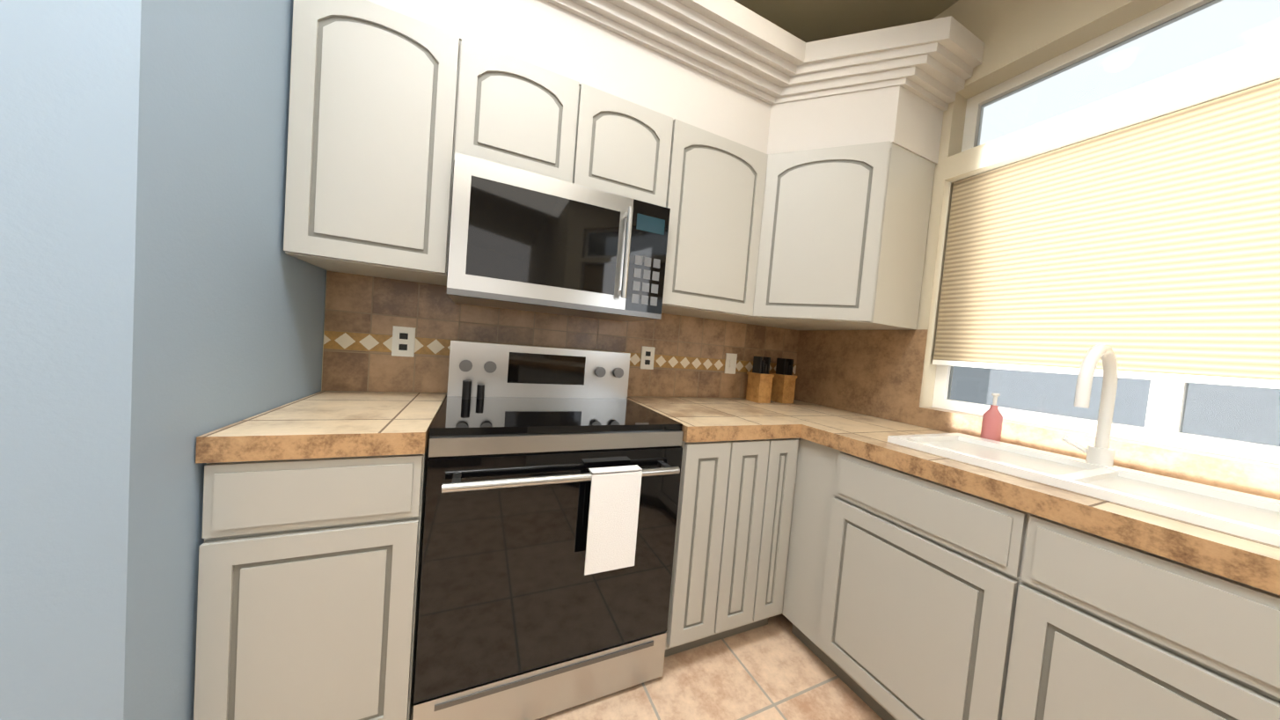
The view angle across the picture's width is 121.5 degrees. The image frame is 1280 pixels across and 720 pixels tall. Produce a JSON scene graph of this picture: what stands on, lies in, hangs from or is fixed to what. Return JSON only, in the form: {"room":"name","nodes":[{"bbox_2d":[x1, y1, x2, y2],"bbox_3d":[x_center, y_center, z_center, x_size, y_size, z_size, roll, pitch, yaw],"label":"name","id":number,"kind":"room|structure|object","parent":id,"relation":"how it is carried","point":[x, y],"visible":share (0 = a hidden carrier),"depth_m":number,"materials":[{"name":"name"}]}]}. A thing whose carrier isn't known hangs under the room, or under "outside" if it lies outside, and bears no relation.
{"room":"kitchen","nodes":[
{"label":"kitchen","id":0,"kind":"room"},
{"bbox_2d":[0,0,326,719],"bbox_3d":[-1.416,-0.224,0.725,0.945,2.540,0.924,4,2,-24],"label":"wall","id":1,"kind":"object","parent":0,"point":[162,299],"visible":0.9,"depth_m":0.60,"materials":[{"name":"blue paint"}]},
{"bbox_2d":[321,270,766,398],"bbox_3d":[-0.370,-0.713,1.771,3.490,3.600,0.220,4,2,-24],"label":"wall","id":2,"kind":"structure","parent":0,"point":[393,391],"depth_m":1.34,"materials":[{"name":"beige"}]},
{"bbox_2d":[283,0,466,285],"bbox_3d":[-0.862,-0.685,1.235,0.412,0.762,0.340,4,2,-24],"label":"upper cabinet","id":3,"kind":"object","parent":2,"relation":"attached to","point":[391,113],"depth_m":1.08,"materials":[{"name":"grey wood"}]},
{"bbox_2d":[459,38,599,188],"bbox_3d":[-0.455,-0.849,1.404,0.449,0.382,0.340,4,2,-24],"label":"upper cabinet","id":4,"kind":"object","parent":2,"relation":"attached to","point":[519,113],"depth_m":1.25,"materials":[{"name":"grey wood"}]},
{"bbox_2d":[446,152,670,321],"bbox_3d":[-0.316,-0.420,1.443,0.770,0.443,0.438,4,2,-24],"label":"over-the-range microwave","id":5,"kind":"object","parent":4,"relation":"attached to","point":[521,239],"visible":1,"depth_m":1.26,"materials":[{"name":"silver metal"}]},
{"bbox_2d":[321,270,799,398],"bbox_3d":[-0.081,-0.037,1.826,2.399,0.446,0.008,4,2,-24],"label":"backsplash","id":6,"kind":"structure","parent":2,"relation":"attached to","point":[364,314],"depth_m":1.56,"materials":[{"name":"brown tile"}]},
{"bbox_2d":[391,325,415,357],"bbox_3d":[-0.944,-0.073,1.430,0.075,0.118,0.008,4,2,-24],"label":"electrical outlet","id":7,"kind":"object","parent":6,"relation":"attached to","point":[403,340],"visible":1,"depth_m":1.43,"materials":[{"name":"white plastic"}]},
{"bbox_2d":[639,345,655,369],"bbox_3d":[0.039,-0.010,1.873,0.075,0.118,0.008,4,2,-24],"label":"electrical outlet","id":8,"kind":"object","parent":6,"relation":"attached to","point":[647,357],"visible":1,"depth_m":1.87,"materials":[{"name":"white plastic"}]},
{"bbox_2d":[724,352,737,373],"bbox_3d":[0.532,0.021,2.092,0.075,0.118,0.011,4,2,-24],"label":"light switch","id":9,"kind":"object","parent":6,"relation":"attached to","point":[730,364],"visible":1,"depth_m":2.09,"materials":[{"name":"white plastic"}]},
{"bbox_2d":[592,89,673,207],"bbox_3d":[-0.148,-0.829,1.542,0.449,0.382,0.340,4,2,-24],"label":"upper cabinet","id":10,"kind":"object","parent":2,"relation":"attached to","point":[633,140],"depth_m":1.41,"materials":[{"name":"grey wood"}]},
{"bbox_2d":[366,0,984,164],"bbox_3d":[0.180,-1.216,1.407,2.401,0.449,0.819,4,2,-24],"label":"trim","id":11,"kind":"structure","parent":2,"relation":"attached to","point":[735,71],"depth_m":1.49,"materials":[{"name":"grey wood"}]},
{"bbox_2d":[661,118,765,321],"bbox_3d":[0.296,-0.610,1.735,0.545,0.762,0.379,4,2,-24],"label":"upper cabinet","id":12,"kind":"object","parent":2,"relation":"attached to","point":[714,181],"depth_m":1.58,"materials":[{"name":"grey wood"}]},
{"bbox_2d":[733,140,935,329],"bbox_3d":[0.857,-0.568,1.820,0.736,0.762,0.686,4,2,-24],"label":"upper cabinet","id":13,"kind":"object","parent":2,"relation":"attached to","point":[841,243],"depth_m":1.60,"materials":[{"name":"grey wood"}]},
{"bbox_2d":[535,613,882,719],"bbox_3d":[-2.330,1.101,-1.147,9.300,0.100,12.600,4,2,-24],"label":"floor","id":14,"kind":"structure","parent":0,"point":[775,668],"depth_m":1.28,"materials":[{"name":"tile"}]},
{"bbox_2d":[193,444,429,719],"bbox_3d":[-0.910,0.640,1.150,0.409,0.868,0.639,4,2,-24],"label":"base cabinet","id":15,"kind":"object","parent":14,"relation":"on","point":[310,574],"depth_m":0.85,"materials":[{"name":"grey wood"}]},
{"bbox_2d":[412,340,683,719],"bbox_3d":[-0.337,0.527,1.357,0.774,1.130,0.694,4,2,-24],"label":"range","id":16,"kind":"object","parent":14,"relation":"on","point":[553,475],"visible":0.98,"depth_m":1.09,"materials":[{"name":"silver metal"}]},
{"bbox_2d":[584,464,642,575],"bbox_3d":[-0.086,0.487,1.106,0.160,0.309,0.038,4,2,-24],"label":"towel","id":17,"kind":"object","parent":16,"relation":"hanging from","point":[615,491],"depth_m":1.09,"materials":[{"name":"white fabric"}]},
{"bbox_2d":[664,439,749,657],"bbox_3d":[0.112,0.705,1.610,0.256,0.868,0.639,4,2,-24],"label":"base cabinet","id":18,"kind":"object","parent":14,"relation":"on","point":[713,487],"depth_m":1.32,"materials":[{"name":"grey wood"}]},
{"bbox_2d":[731,438,788,635],"bbox_3d":[0.263,0.715,1.678,0.300,0.868,0.639,4,2,-24],"label":"base cabinet","id":19,"kind":"object","parent":14,"relation":"on","point":[765,471],"depth_m":1.42,"materials":[{"name":"grey wood"}]},
{"bbox_2d":[770,444,788,609],"bbox_3d":[0.392,0.723,1.736,0.206,0.868,0.639,4,2,-24],"label":"base cabinet","id":20,"kind":"object","parent":14,"relation":"on","point":[786,445],"depth_m":1.46,"materials":[{"name":"grey wood"}]},
{"bbox_2d":[770,437,1066,719],"bbox_3d":[1.031,0.793,1.289,0.703,0.868,0.746,4,2,-24],"label":"base cabinet","id":21,"kind":"object","parent":14,"relation":"on","point":[890,592],"depth_m":1.07,"materials":[{"name":"grey wood"}]},
{"bbox_2d":[195,390,1279,594],"bbox_3d":[0.517,0.331,0.151,2.630,0.056,3.579,4,2,-24],"label":"countertop","id":22,"kind":"structure","parent":21,"relation":"on","point":[334,424],"depth_m":0.92,"materials":[{"name":"tile"}]},
{"bbox_2d":[746,356,774,402],"bbox_3d":[0.692,0.110,2.066,0.100,0.259,0.110,4,2,-24],"label":"knife block","id":23,"kind":"object","parent":22,"relation":"on","point":[759,384],"visible":1,"depth_m":2.03,"materials":[{"name":"brown wood"}]},
{"bbox_2d":[770,358,797,402],"bbox_3d":[0.856,0.121,2.139,0.100,0.259,0.110,4,2,-24],"label":"knife block","id":24,"kind":"object","parent":22,"relation":"on","point":[783,385],"visible":0.96,"depth_m":2.11,"materials":[{"name":"brown wood"}]},
{"bbox_2d":[980,393,1003,441],"bbox_3d":[1.345,0.224,1.367,0.056,0.194,0.056,4,2,-24],"label":"soap bottle","id":25,"kind":"object","parent":22,"relation":"on","point":[992,422],"visible":0.85,"depth_m":1.35,"materials":[{"name":"pink plastic"}]},
{"bbox_2d":[887,343,1279,546],"bbox_3d":[1.249,0.140,0.977,0.445,0.378,0.800,4,2,-24],"label":"sink","id":26,"kind":"object","parent":22,"relation":"in","point":[1096,472],"visible":1,"depth_m":0.98,"materials":[{"name":"white ceramic"}]},
{"bbox_2d":[887,431,1279,546],"bbox_3d":[1.234,0.317,0.984,0.445,0.021,0.800,4,2,-24],"label":"basin","id":27,"kind":"object","parent":26,"relation":"in","point":[1252,516],"depth_m":0.93,"materials":[{"name":"white ceramic"}]},
{"bbox_2d":[1060,343,1118,467],"bbox_3d":[1.317,0.131,1.069,0.229,0.356,0.104,4,2,-24],"label":"faucet","id":28,"kind":"object","parent":26,"relation":"attached to","point":[1098,455],"depth_m":1.07,"materials":[{"name":"white metal"}]},
{"bbox_2d":[1041,525,1238,719],"bbox_3d":[1.283,0.833,0.797,0.642,0.868,0.585,4,2,-24],"label":"base cabinet","id":29,"kind":"object","parent":14,"relation":"on","point":[1131,632],"depth_m":0.72,"materials":[{"name":"grey wood"}]},
{"bbox_2d":[1196,581,1279,719],"bbox_3d":[1.129,0.839,0.435,0.439,0.860,0.438,4,2,-24],"label":"base cabinet","id":30,"kind":"object","parent":14,"relation":"on","point":[1241,670],"depth_m":0.62,"materials":[{"name":"grey wood"}]},
{"bbox_2d":[733,0,959,42],"bbox_3d":[-2.038,-2.464,-1.290,9.300,1.424,12.600,4,2,-24],"label":"ceiling","id":31,"kind":"structure","parent":0,"point":[808,20],"depth_m":1.77,"materials":[{"name":"beige paint"}]},
{"bbox_2d":[795,0,1279,432],"bbox_3d":[1.537,-0.546,1.503,0.220,3.600,2.420,4,2,-24],"label":"wall","id":32,"kind":"structure","parent":0,"point":[1017,37],"depth_m":1.37,"materials":[{"name":"beige paint"}]},
{"bbox_2d":[793,329,1279,499],"bbox_3d":[1.220,0.114,0.687,1.145,0.446,3.141,4,2,-24],"label":"backsplash","id":33,"kind":"structure","parent":32,"relation":"attached to","point":[877,373],"depth_m":1.68,"materials":[{"name":"brown tile"}]},
{"bbox_2d":[931,364,1279,463],"bbox_3d":[1.705,-0.247,1.123,0.050,1.035,1.248,4,2,-24],"label":"window","id":34,"kind":"structure","parent":32,"relation":"in","point":[1239,421],"depth_m":1.17,"materials":[{"name":"white glass"}]},
{"bbox_2d":[932,79,1279,388],"bbox_3d":[1.658,-0.349,1.095,0.050,0.830,1.226,4,2,-24],"label":"window blind","id":35,"kind":"object","parent":32,"relation":"attached to","point":[1150,249],"visible":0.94,"depth_m":1.16,"materials":[{"name":"white fabric"}]},
{"bbox_2d":[961,0,1279,152],"bbox_3d":[1.767,-1.008,1.093,0.050,0.288,1.248,4,2,-24],"label":"transom","id":36,"kind":"object","parent":32,"relation":"in","point":[1171,37],"visible":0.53,"depth_m":1.26,"materials":[{"name":"white glass"}]},
{"label":"outside","id":37,"kind":"structure","parent":0,"visible":0},
{"bbox_2d":[947,409,1279,464],"bbox_3d":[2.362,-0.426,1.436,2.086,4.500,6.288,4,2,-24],"label":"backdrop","id":38,"kind":"structure","parent":37,"point":[1139,441],"depth_m":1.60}
]}

